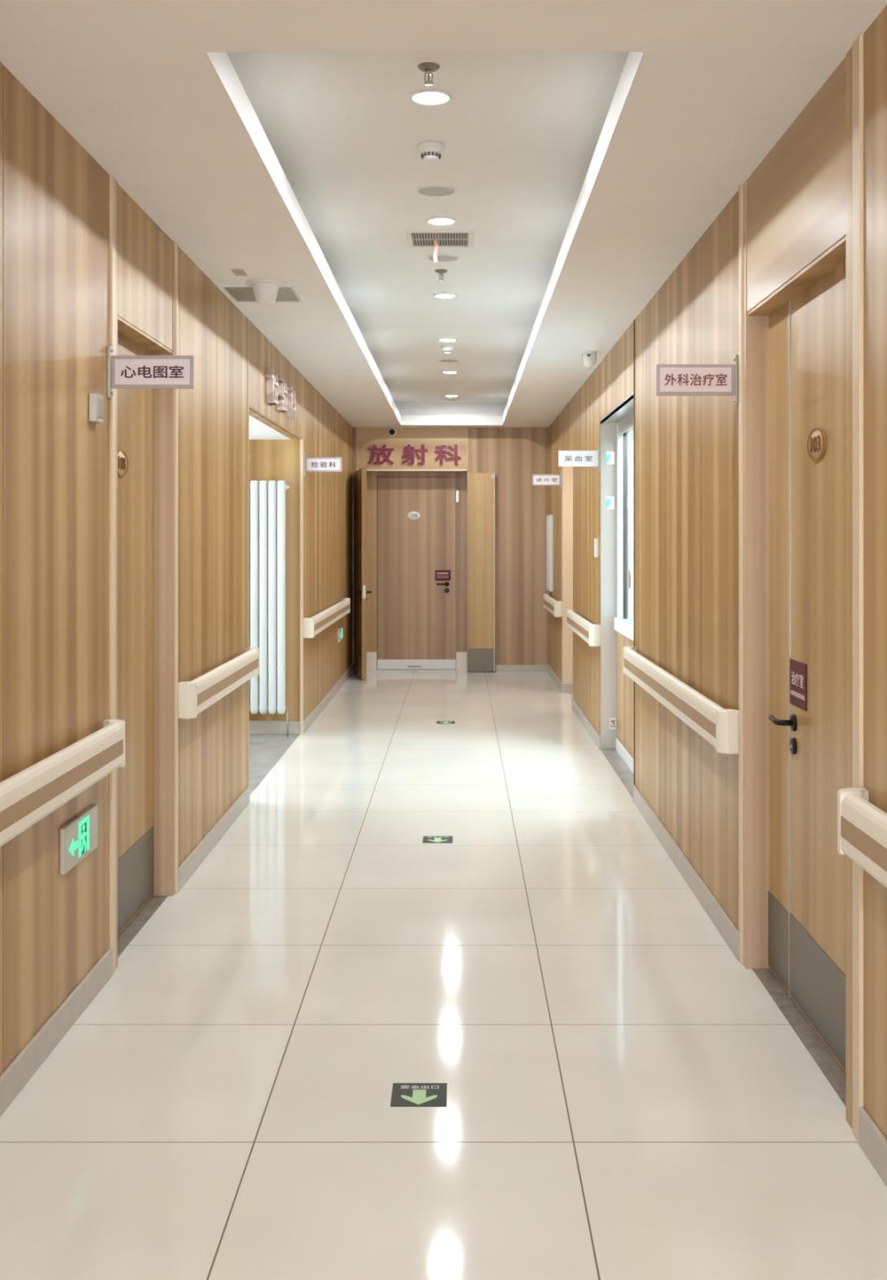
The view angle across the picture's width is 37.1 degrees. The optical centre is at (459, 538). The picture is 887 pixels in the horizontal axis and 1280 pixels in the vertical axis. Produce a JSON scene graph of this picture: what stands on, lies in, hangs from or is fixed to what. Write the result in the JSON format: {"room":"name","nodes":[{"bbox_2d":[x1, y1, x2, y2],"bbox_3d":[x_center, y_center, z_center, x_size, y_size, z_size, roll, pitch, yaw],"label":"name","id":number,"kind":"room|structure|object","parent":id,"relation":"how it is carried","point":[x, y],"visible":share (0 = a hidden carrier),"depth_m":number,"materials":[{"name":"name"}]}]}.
{"room":"hospital interior","nodes":[
{"label":"hospital interior","id":0,"kind":"room"},
{"bbox_2d":[0,62,353,1075],"bbox_3d":[-1.313,0.127,5.525,0.200,2.770,19.450,0,0,0],"label":"wall","id":1,"kind":"structure","parent":0,"point":[55,196],"depth_m":4.30,"materials":[{"name":"brown wood"}]},
{"bbox_2d":[0,719,124,846],"bbox_3d":[-1.174,0.696,2.355,0.078,0.156,4.310,0,0,0],"label":"handrail","id":2,"kind":"object","parent":1,"relation":"attached to","point":[31,794],"visible":1,"depth_m":3.75,"materials":[{"name":"beige plastic"}]},
{"bbox_2d":[59,804,97,875],"bbox_3d":[-1.204,0.949,4.185,0.018,0.142,0.370,0,0,0],"label":"exit sign","id":3,"kind":"object","parent":1,"relation":"attached to","point":[78,837],"visible":1,"depth_m":4.15,"materials":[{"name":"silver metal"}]},
{"bbox_2d":[88,392,103,423],"bbox_3d":[-1.198,-0.428,4.357,0.029,0.095,0.085,0,0,0],"label":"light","id":4,"kind":"object","parent":1,"relation":"attached to","point":[95,400],"visible":1,"depth_m":4.32,"materials":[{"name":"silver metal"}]},
{"bbox_2d":[109,175,177,973],"bbox_3d":[-1.288,0.127,5.110,0.170,2.770,1.070,0,0,0],"label":"door","id":5,"kind":"structure","parent":1,"relation":"in","point":[144,422],"depth_m":5.32,"materials":[{"name":"brown wood"}]},
{"bbox_2d":[106,345,194,398],"bbox_3d":[-1.064,-0.573,4.555,0.296,0.180,0.028,0,0,0],"label":"sign","id":6,"kind":"object","parent":1,"relation":"attached to","point":[123,371],"visible":1,"depth_m":4.55,"materials":[{"name":"grey plastic"}]},
{"bbox_2d":[0,663,354,1115],"bbox_3d":[-1.207,1.464,5.400,0.012,0.095,19.200,0,0,0],"label":"baseboard","id":7,"kind":"structure","parent":1,"relation":"attached to","point":[17,1074],"depth_m":4.22,"materials":[{"name":"grey stone"}]},
{"bbox_2d":[177,647,258,719],"bbox_3d":[-1.174,0.696,6.580,0.078,0.156,1.840,0,0,0],"label":"handrail","id":8,"kind":"object","parent":1,"relation":"attached to","point":[196,695],"visible":1,"depth_m":6.15,"materials":[{"name":"beige plastic"}]},
{"bbox_2d":[247,318,248,786],"bbox_3d":[-1.302,0.127,7.570,0.183,2.770,0.030,0,0,0],"label":"trim","id":9,"kind":"structure","parent":1,"relation":"attached to","point":[247,318],"depth_m":7.56,"materials":[{"name":"brown wood"}]},
{"bbox_2d":[266,368,279,404],"bbox_3d":[-1.198,-0.963,8.420,0.047,0.223,0.305,0,0,0],"label":"raised character","id":10,"kind":"object","parent":1,"relation":"attached to","point":[272,392],"visible":1,"depth_m":8.31,"materials":[{"name":"silver"}]},
{"bbox_2d":[276,377,288,412],"bbox_3d":[-1.198,-0.963,8.880,0.047,0.223,0.305,0,0,0],"label":"raised character","id":11,"kind":"object","parent":1,"relation":"attached to","point":[282,388],"visible":0.92,"depth_m":8.81,"materials":[{"name":"silver"}]},
{"bbox_2d":[285,386,296,419],"bbox_3d":[-1.198,-0.963,9.340,0.047,0.223,0.305,0,0,0],"label":"raised character","id":12,"kind":"object","parent":1,"relation":"attached to","point":[291,407],"visible":0.85,"depth_m":9.25,"materials":[{"name":"silver"}]},
{"bbox_2d":[300,375,303,734],"bbox_3d":[-1.221,0.127,10.209,0.024,2.770,0.027,0,0,0],"label":"trim","id":13,"kind":"structure","parent":1,"relation":"attached to","point":[301,440],"depth_m":10.20,"materials":[{"name":"beige wood"}]},
{"bbox_2d":[303,453,342,475],"bbox_3d":[-1.064,-0.573,10.270,0.296,0.180,0.028,0,0,0],"label":"sign","id":14,"kind":"object","parent":1,"relation":"attached to","point":[310,464],"visible":1,"depth_m":10.26,"materials":[{"name":"grey plastic"}]},
{"bbox_2d":[303,597,350,638],"bbox_3d":[-1.174,0.696,11.975,0.078,0.156,3.450,0,0,0],"label":"handrail","id":15,"kind":"object","parent":1,"relation":"attached to","point":[313,625],"visible":1,"depth_m":11.15,"materials":[{"name":"beige plastic"}]},
{"bbox_2d":[338,626,343,642],"bbox_3d":[-1.204,0.969,13.385,0.018,0.137,0.370,0,0,0],"label":"exit sign","id":16,"kind":"object","parent":1,"relation":"attached to","point":[341,628],"visible":1,"depth_m":13.28,"materials":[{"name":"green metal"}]},
{"bbox_2d":[352,467,371,679],"bbox_3d":[-1.087,0.377,14.525,0.179,2.254,0.938,0,0,-8],"label":"door","id":17,"kind":"structure","parent":1,"relation":"in","point":[359,488],"depth_m":14.14,"materials":[{"name":"brown wood"}]},
{"bbox_2d":[248,414,291,439],"bbox_3d":[-2.249,-0.803,8.887,1.901,0.080,2.665,0,0,0],"label":"ceiling","id":18,"kind":"structure","parent":0,"point":[258,430],"depth_m":9.50,"materials":[{"name":"paint"}]},
{"bbox_2d":[248,376,306,720],"bbox_3d":[-2.207,0.127,10.312,1.987,2.770,0.183,0,0,0],"label":"wall","id":19,"kind":"structure","parent":0,"point":[276,460],"depth_m":10.22,"materials":[{"name":"brown wood"}]},
{"bbox_2d":[248,720,304,733],"bbox_3d":[-2.201,1.462,10.213,1.997,0.100,0.015,0,0,0],"label":"baseboard","id":20,"kind":"structure","parent":19,"relation":"attached to","point":[255,726],"depth_m":10.21,"materials":[{"name":"grey stone"}]},
{"bbox_2d":[226,52,629,415],"bbox_3d":[-0.090,-1.482,5.395,1.600,0.233,19.050,0,0,0],"label":"ceiling","id":21,"kind":"structure","parent":0,"point":[520,132],"depth_m":5.60,"materials":[{"name":"paint"}]},
{"bbox_2d":[417,62,439,85],"bbox_3d":[-0.100,-1.489,4.250,0.072,0.058,0.072,0,0,0],"label":"sprinkler","id":22,"kind":"object","parent":21,"relation":"attached to","point":[428,68],"visible":1,"depth_m":4.24,"materials":[{"name":"silver metal"}]},
{"bbox_2d":[408,88,453,105],"bbox_3d":[-0.100,-1.514,4.540,0.150,0.007,0.150,0,0,0],"label":"recessed light","id":23,"kind":"object","parent":21,"relation":"in","point":[426,96],"visible":1,"depth_m":4.53,"materials":[{"name":"white plastic"}]},
{"bbox_2d":[414,93,446,102],"bbox_3d":[-0.100,-1.515,4.540,0.111,0.003,0.111,0,0,-40],"label":"diffuser","id":24,"kind":"object","parent":23,"relation":"attached to","point":[419,97],"depth_m":4.54,"materials":[{"name":"white plastic"}]},
{"bbox_2d":[417,141,444,161],"bbox_3d":[-0.111,-1.488,5.100,0.104,0.060,0.104,0,0,0],"label":"smoke detector","id":25,"kind":"object","parent":21,"relation":"attached to","point":[430,151],"visible":1,"depth_m":5.07,"materials":[{"name":"white plastic"}]},
{"bbox_2d":[416,185,456,196],"bbox_3d":[-0.103,-1.516,5.770,0.176,0.005,0.176,0,0,0],"label":"ceiling speaker","id":26,"kind":"object","parent":21,"relation":"attached to","point":[430,190],"visible":1,"depth_m":5.76,"materials":[{"name":"white plastic"}]},
{"bbox_2d":[405,229,474,248],"bbox_3d":[-0.099,-1.513,6.680,0.338,0.010,0.360,0,0,0],"label":"ceiling vent","id":27,"kind":"object","parent":21,"relation":"in","point":[416,238],"visible":0.99,"depth_m":6.66,"materials":[{"name":"grey metal"}]},
{"bbox_2d":[433,240,438,262],"bbox_3d":[-0.122,-1.452,6.683,0.024,0.115,0.044,0,0,0],"label":"ribbon","id":28,"kind":"object","parent":27,"relation":"hanging from","point":[436,243],"visible":1,"depth_m":6.69,"materials":[{"name":"pink"}]},
{"bbox_2d":[426,216,457,225],"bbox_3d":[-0.088,-1.514,6.310,0.150,0.007,0.150,0,0,0],"label":"recessed light","id":29,"kind":"object","parent":21,"relation":"in","point":[439,220],"visible":1,"depth_m":6.30,"materials":[{"name":"white plastic"}]},
{"bbox_2d":[430,218,453,223],"bbox_3d":[-0.088,-1.515,6.310,0.111,0.003,0.111,0,0,32],"label":"diffuser","id":30,"kind":"object","parent":29,"relation":"attached to","point":[432,220],"depth_m":6.31,"materials":[{"name":"white plastic"}]},
{"bbox_2d":[435,269,448,280],"bbox_3d":[-0.105,-1.489,7.490,0.072,0.058,0.072,0,0,0],"label":"sprinkler","id":31,"kind":"object","parent":21,"relation":"attached to","point":[441,272],"visible":1,"depth_m":7.48,"materials":[{"name":"silver metal"}]},
{"bbox_2d":[426,254,459,262],"bbox_3d":[-0.090,-1.516,7.150,0.176,0.005,0.176,0,0,0],"label":"ceiling speaker","id":32,"kind":"object","parent":21,"relation":"attached to","point":[441,258],"visible":0.92,"depth_m":7.14,"materials":[{"name":"grey plastic"}]},
{"bbox_2d":[433,293,457,297],"bbox_3d":[-0.092,-1.514,8.250,0.150,0.007,0.150,0,0,0],"label":"recessed light","id":33,"kind":"object","parent":21,"relation":"in","point":[438,295],"visible":1,"depth_m":8.24,"materials":[{"name":"white plastic"}]},
{"bbox_2d":[436,294,453,297],"bbox_3d":[-0.092,-1.515,8.250,0.111,0.003,0.111,0,0,40],"label":"diffuser","id":34,"kind":"object","parent":33,"relation":"attached to","point":[437,295],"depth_m":8.25,"materials":[{"name":"white plastic"}]},
{"bbox_2d":[440,345,453,354],"bbox_3d":[-0.098,-1.488,10.450,0.104,0.060,0.104,0,0,0],"label":"smoke detector","id":35,"kind":"object","parent":21,"relation":"attached to","point":[446,349],"visible":1,"depth_m":10.42,"materials":[{"name":"white plastic"}]},
{"bbox_2d":[438,337,457,342],"bbox_3d":[-0.092,-1.514,10.090,0.150,0.007,0.150,0,0,0],"label":"recessed light","id":36,"kind":"object","parent":21,"relation":"in","point":[445,340],"visible":1,"depth_m":10.09,"materials":[{"name":"white plastic"}]},
{"bbox_2d":[440,339,454,341],"bbox_3d":[-0.092,-1.515,10.090,0.111,0.003,0.111,0,0,-41],"label":"diffuser","id":37,"kind":"object","parent":36,"relation":"attached to","point":[441,340],"depth_m":10.10,"materials":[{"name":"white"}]},
{"bbox_2d":[439,359,459,362],"bbox_3d":[-0.088,-1.516,11.280,0.176,0.005,0.176,0,0,0],"label":"ceiling speaker","id":38,"kind":"object","parent":21,"relation":"attached to","point":[442,360],"visible":1,"depth_m":11.25,"materials":[{"name":"grey plastic"}]},
{"bbox_2d":[441,370,457,373],"bbox_3d":[-0.090,-1.514,12.050,0.150,0.007,0.150,0,0,0],"label":"recessed light","id":39,"kind":"object","parent":21,"relation":"in","point":[445,371],"visible":1,"depth_m":12.01,"materials":[{"name":"white plastic"}]},
{"bbox_2d":[444,398,459,400],"bbox_3d":[-0.088,-1.516,14.450,0.176,0.005,0.176,0,0,0],"label":"ceiling speaker","id":40,"kind":"object","parent":21,"relation":"attached to","point":[448,399],"visible":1,"depth_m":14.42,"materials":[{"name":"grey plastic"}]},
{"bbox_2d":[444,395,458,396],"bbox_3d":[-0.085,-1.514,14.050,0.150,0.007,0.150,0,0,0],"label":"recessed light","id":41,"kind":"object","parent":21,"relation":"in","point":[445,395],"visible":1,"depth_m":14.02,"materials":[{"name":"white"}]},
{"bbox_2d":[0,668,886,1279],"bbox_3d":[0.000,1.562,5.550,6.400,0.100,19.500,0,0,0],"label":"floor","id":42,"kind":"structure","parent":0,"point":[628,1099],"depth_m":3.83,"materials":[{"name":"beige tile"}]},
{"bbox_2d":[117,895,168,957],"bbox_3d":[-1.278,1.541,5.120,0.090,0.062,1.000,0,0,0],"label":"threshold","id":43,"kind":"object","parent":42,"relation":"on","point":[126,937],"visible":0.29,"depth_m":5.19,"materials":[{"name":"grey stone"}]},
{"bbox_2d":[248,480,289,737],"bbox_3d":[-1.549,0.536,10.111,0.502,1.952,0.173,0,0,0],"label":"radiator","id":44,"kind":"object","parent":42,"relation":"on","point":[254,486],"visible":0.62,"depth_m":10.03,"materials":[{"name":"white metal"}]},
{"bbox_2d":[390,1083,447,1106],"bbox_3d":[-0.110,1.511,3.590,0.150,0.002,0.150,0,0,0],"label":"floor sticker","id":45,"kind":"object","parent":42,"relation":"on","point":[403,1095],"visible":1,"depth_m":3.58,"materials":[{"name":"grey plastic"}]},
{"bbox_2d":[422,835,453,843],"bbox_3d":[-0.110,1.511,6.630,0.150,0.002,0.150,0,0,0],"label":"floor sticker","id":46,"kind":"object","parent":42,"relation":"on","point":[426,839],"visible":1,"depth_m":6.63,"materials":[{"name":"grey"}]},
{"bbox_2d":[436,720,455,724],"bbox_3d":[-0.115,1.511,10.850,0.150,0.002,0.150,0,0,0],"label":"floor sticker","id":47,"kind":"object","parent":42,"relation":"on","point":[437,722],"visible":1,"depth_m":10.86,"materials":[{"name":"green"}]},
{"bbox_2d":[601,750,633,798],"bbox_3d":[1.087,1.541,8.520,0.160,0.062,1.840,0,0,0],"label":"threshold","id":48,"kind":"object","parent":42,"relation":"on","point":[619,765],"visible":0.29,"depth_m":8.67,"materials":[{"name":"beige stone"}]},
{"bbox_2d":[752,968,846,1106],"bbox_3d":[1.072,1.541,4.040,0.090,0.062,1.280,0,0,0],"label":"threshold","id":49,"kind":"object","parent":42,"relation":"on","point":[828,1065],"visible":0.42,"depth_m":4.03,"materials":[{"name":"grey stone"}]},
{"bbox_2d":[0,0,886,427],"bbox_3d":[-0.103,-1.312,5.525,2.720,0.107,19.450,0,0,0],"label":"ceiling","id":50,"kind":"structure","parent":0,"point":[717,84],"depth_m":3.89,"materials":[{"name":"paint"}]},
{"bbox_2d":[229,267,249,275],"bbox_3d":[-1.040,-1.256,6.235,0.070,0.005,0.170,0,0,0],"label":"ceiling sensor","id":51,"kind":"object","parent":50,"relation":"attached to","point":[236,271],"visible":1,"depth_m":6.22,"materials":[{"name":"white plastic"}]},
{"bbox_2d":[221,284,302,302],"bbox_3d":[-1.010,-1.253,6.770,0.350,0.010,0.420,0,0,0],"label":"ceiling vent","id":52,"kind":"object","parent":50,"relation":"in","point":[239,293],"visible":0.75,"depth_m":6.76,"materials":[{"name":"grey plastic"}]},
{"bbox_2d":[245,278,285,304],"bbox_3d":[-0.955,-1.206,6.500,0.196,0.104,0.196,0,0,0],"label":"smoke detector","id":53,"kind":"object","parent":50,"relation":"attached to","point":[265,291],"visible":1,"depth_m":6.45,"materials":[{"name":"white plastic"}]},
{"bbox_2d":[387,426,396,435],"bbox_3d":[-0.765,-1.206,14.908,0.096,0.104,0.104,0,0,0],"label":"camera","id":54,"kind":"object","parent":50,"relation":"attached to","point":[392,431],"visible":1,"depth_m":14.87,"materials":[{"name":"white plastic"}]},
{"bbox_2d":[204,51,645,425],"bbox_3d":[-0.090,-1.312,5.395,1.140,0.107,18.590,0,0,0],"label":"light strip","id":55,"kind":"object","parent":50,"relation":"attached to","point":[220,62],"depth_m":4.96,"materials":[{"name":"white plastic"}]},
{"bbox_2d":[581,351,597,368],"bbox_3d":[0.873,-1.204,8.920,0.112,0.108,0.112,0,0,0],"label":"dome camera","id":56,"kind":"object","parent":50,"relation":"attached to","point":[588,357],"visible":1,"depth_m":8.88,"materials":[{"name":"white plastic"}]},
{"bbox_2d":[353,427,548,671],"bbox_3d":[-0.103,0.127,15.122,2.620,2.770,0.256,0,0,0],"label":"wall","id":57,"kind":"structure","parent":0,"point":[513,455],"depth_m":15.00,"materials":[{"name":"brown wood"}]},
{"bbox_2d":[367,444,394,465],"bbox_3d":[-0.894,-0.950,14.984,0.311,0.239,0.030,0,0,0],"label":"raised character","id":58,"kind":"object","parent":57,"relation":"attached to","point":[383,452],"visible":1,"depth_m":14.97,"materials":[{"name":"red plastic"}]},
{"bbox_2d":[356,427,468,671],"bbox_3d":[-0.539,0.127,15.094,1.271,2.770,0.212,0,0,0],"label":"trim","id":59,"kind":"structure","parent":57,"relation":"attached to","point":[467,469],"depth_m":14.99,"materials":[{"name":"beige wood"}]},
{"bbox_2d":[401,444,428,465],"bbox_3d":[-0.512,-0.950,14.984,0.311,0.239,0.030,0,0,0],"label":"raised character","id":60,"kind":"object","parent":57,"relation":"attached to","point":[412,451],"visible":1,"depth_m":14.97,"materials":[{"name":"red plastic"}]},
{"bbox_2d":[377,476,456,668],"bbox_3d":[-0.545,0.127,15.350,1.459,2.770,0.100,0,0,0],"label":"door frame","id":61,"kind":"structure","parent":57,"relation":"in","point":[377,477],"depth_m":15.30,"materials":[{"name":"brown wood"}]},
{"bbox_2d":[366,471,466,669],"bbox_3d":[-0.539,0.372,15.238,1.271,2.280,0.125,0,0,0],"label":"door","id":62,"kind":"structure","parent":57,"relation":"in","point":[411,522],"depth_m":15.24,"materials":[{"name":"brown wood"}]},
{"bbox_2d":[434,444,462,465],"bbox_3d":[-0.134,-0.950,14.984,0.311,0.239,0.030,0,0,0],"label":"raised character","id":63,"kind":"object","parent":57,"relation":"attached to","point":[441,451],"visible":1,"depth_m":14.97,"materials":[{"name":"red plastic"}]},
{"bbox_2d":[467,472,494,671],"bbox_3d":[0.242,0.383,14.962,0.309,2.242,0.075,0,0,0],"label":"door","id":64,"kind":"structure","parent":57,"relation":"in","point":[481,486],"depth_m":14.93,"materials":[{"name":"brown wood"}]},
{"bbox_2d":[495,665,547,671],"bbox_3d":[0.700,1.474,14.994,0.591,0.075,0.012,0,0,0],"label":"baseboard","id":65,"kind":"structure","parent":57,"relation":"attached to","point":[498,668],"depth_m":14.99,"materials":[{"name":"grey stone"}]},
{"bbox_2d":[561,466,573,683],"bbox_3d":[2.103,0.360,13.009,2.193,2.304,0.178,0,0,0],"label":"wall","id":66,"kind":"structure","parent":0,"point":[567,471],"depth_m":12.92,"materials":[{"name":"beige wood"}]},
{"bbox_2d":[532,471,562,488],"bbox_3d":[0.858,-0.573,12.970,0.296,0.180,0.028,0,0,0],"label":"sign","id":67,"kind":"object","parent":66,"relation":"attached to","point":[537,479],"visible":1,"depth_m":12.96,"materials":[{"name":"grey plastic"}]},
{"bbox_2d":[561,683,573,693],"bbox_3d":[2.098,1.464,12.914,2.205,0.095,0.012,0,0,0],"label":"baseboard","id":68,"kind":"structure","parent":66,"relation":"attached to","point":[566,687],"depth_m":12.91,"materials":[{"name":"grey stone"}]},
{"bbox_2d":[616,631,633,758],"bbox_3d":[1.137,1.037,8.520,0.040,0.770,1.840,0,0,0],"label":"wall","id":69,"kind":"structure","parent":0,"point":[624,684],"depth_m":8.99,"materials":[{"name":"brown wood"}]},
{"bbox_2d":[613,617,633,640],"bbox_3d":[1.353,0.607,8.520,0.508,0.090,1.790,0,0,0],"label":"countertop","id":70,"kind":"structure","parent":69,"relation":"on","point":[620,626],"depth_m":8.89,"materials":[{"name":"white paint"}]},
{"bbox_2d":[618,617,633,626],"bbox_3d":[1.284,0.560,8.600,0.345,0.003,1.400,0,0,0],"label":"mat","id":71,"kind":"object","parent":70,"relation":"on","point":[622,619],"visible":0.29,"depth_m":8.97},
{"bbox_2d":[616,737,633,773],"bbox_3d":[1.135,1.466,8.520,0.044,0.087,1.840,0,0,0],"label":"baseboard","id":72,"kind":"structure","parent":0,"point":[626,757],"depth_m":8.92,"materials":[{"name":"white paint"}]},
{"bbox_2d":[628,430,633,617],"bbox_3d":[2.404,0.137,8.725,2.393,2.750,3.650,0,0,0],"label":"wall","id":73,"kind":"structure","parent":0,"point":[631,433],"depth_m":10.45,"materials":[{"name":"white paint"}]},
{"bbox_2d":[628,541,630,564],"bbox_3d":[1.315,0.117,10.442,0.060,0.190,0.014,0,0,0],"label":"notice sheet","id":74,"kind":"object","parent":73,"relation":"attached to","point":[628,541],"visible":0.36,"depth_m":10.44,"materials":[{"name":"white paper"}]},
{"bbox_2d":[628,568,631,588],"bbox_3d":[1.315,0.308,10.418,0.067,0.188,0.055,0,0,0],"label":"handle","id":75,"kind":"object","parent":73,"relation":"hanging from","point":[629,574],"visible":0.29,"depth_m":10.39,"materials":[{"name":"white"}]},
{"bbox_2d":[548,4,886,1140],"bbox_3d":[1.107,0.127,5.525,0.200,2.770,19.450,0,0,0],"label":"wall","id":76,"kind":"structure","parent":0,"point":[686,447],"depth_m":5.21,"materials":[{"name":"brown wood"}]},
{"bbox_2d":[546,515,553,591],"bbox_3d":[0.988,0.160,14.525,0.036,0.825,0.550,0,0,0],"label":"notice board","id":77,"kind":"object","parent":76,"relation":"attached to","point":[549,517],"visible":1,"depth_m":14.25,"materials":[{"name":"white plastic"}]},
{"bbox_2d":[543,594,562,617],"bbox_3d":[0.968,0.696,13.840,0.078,0.156,1.720,0,0,0],"label":"handrail","id":78,"kind":"object","parent":76,"relation":"attached to","point":[553,606],"visible":1,"depth_m":13.20,"materials":[{"name":"beige plastic"}]},
{"bbox_2d":[558,445,599,471],"bbox_3d":[0.858,-0.573,9.500,0.296,0.180,0.028,0,0,0],"label":"sign","id":79,"kind":"object","parent":76,"relation":"attached to","point":[566,458],"visible":1,"depth_m":9.49,"materials":[{"name":"white plastic"}]},
{"bbox_2d":[594,538,599,557],"bbox_3d":[0.995,0.070,9.630,0.024,0.135,0.100,0,0,0],"label":"wall switch","id":80,"kind":"object","parent":76,"relation":"attached to","point":[596,540],"visible":1,"depth_m":9.58,"materials":[{"name":"white plastic"}]},
{"bbox_2d":[567,391,633,750],"bbox_3d":[1.068,0.332,9.560,0.278,2.360,3.880,0,0,0],"label":"window","id":81,"kind":"structure","parent":76,"relation":"in","point":[615,425],"depth_m":9.42,"materials":[{"name":"silver metal"}]},
{"bbox_2d":[606,451,614,464],"bbox_3d":[1.073,-0.573,9.414,0.059,0.088,0.004,0,0,0],"label":"notice","id":82,"kind":"object","parent":81,"relation":"attached to","point":[610,455],"visible":1,"depth_m":9.41,"materials":[{"name":"white paper"}]},
{"bbox_2d":[606,453,611,462],"bbox_3d":[1.061,-0.571,9.413,0.036,0.075,0.002,0,0,0],"label":"print","id":83,"kind":"object","parent":82,"relation":"attached to","point":[608,455],"depth_m":9.41,"materials":[{"name":"blue"}]},
{"bbox_2d":[606,496,614,509],"bbox_3d":[1.073,-0.253,9.414,0.059,0.088,0.004,0,0,0],"label":"notice","id":84,"kind":"object","parent":81,"relation":"attached to","point":[610,500],"visible":1,"depth_m":9.41,"materials":[{"name":"white paper"}]},
{"bbox_2d":[606,497,611,507],"bbox_3d":[1.061,-0.251,9.413,0.036,0.075,0.002,0,0,0],"label":"print","id":85,"kind":"object","parent":84,"relation":"attached to","point":[608,500],"depth_m":9.41,"materials":[{"name":"blue"}]},
{"bbox_2d":[609,717,616,729],"bbox_3d":[1.092,1.319,9.414,0.046,0.085,0.004,0,0,0],"label":"electrical outlet","id":86,"kind":"object","parent":81,"relation":"attached to","point":[612,720],"visible":1,"depth_m":9.41,"materials":[{"name":"white plastic"}]},
{"bbox_2d":[633,319,635,785],"bbox_3d":[1.035,0.127,7.609,0.064,2.770,0.027,0,0,0],"label":"trim","id":87,"kind":"structure","parent":76,"relation":"attached to","point":[634,319],"depth_m":7.61,"materials":[{"name":"brown"}]},
{"bbox_2d":[623,646,738,754],"bbox_3d":[0.968,0.696,6.140,0.078,0.156,2.800,0,0,0],"label":"handrail","id":88,"kind":"object","parent":76,"relation":"attached to","point":[719,726],"visible":0.98,"depth_m":5.41,"materials":[{"name":"beige plastic"}]},
{"bbox_2d":[656,354,738,404],"bbox_3d":[0.858,-0.573,4.780,0.296,0.180,0.028,0,0,0],"label":"sign","id":89,"kind":"object","parent":76,"relation":"attached to","point":[672,380],"visible":1,"depth_m":4.77,"materials":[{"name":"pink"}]},
{"bbox_2d":[547,662,886,1186],"bbox_3d":[1.001,1.464,5.400,0.012,0.095,19.200,0,0,0],"label":"baseboard","id":90,"kind":"structure","parent":76,"relation":"attached to","point":[873,1141],"depth_m":5.37,"materials":[{"name":"grey stone"}]},
{"bbox_2d":[738,34,863,1142],"bbox_3d":[1.082,0.127,4.010,0.170,2.770,1.427,0,0,0],"label":"door","id":91,"kind":"structure","parent":76,"relation":"in","point":[801,348],"depth_m":4.12,"materials":[{"name":"brown wood"}]},
{"bbox_2d":[838,787,886,888],"bbox_3d":[0.968,0.696,1.738,0.078,0.156,3.075,0,0,0],"label":"handrail","id":92,"kind":"object","parent":76,"relation":"attached to","point":[862,825],"visible":1,"depth_m":3.07,"materials":[{"name":"beige plastic"}]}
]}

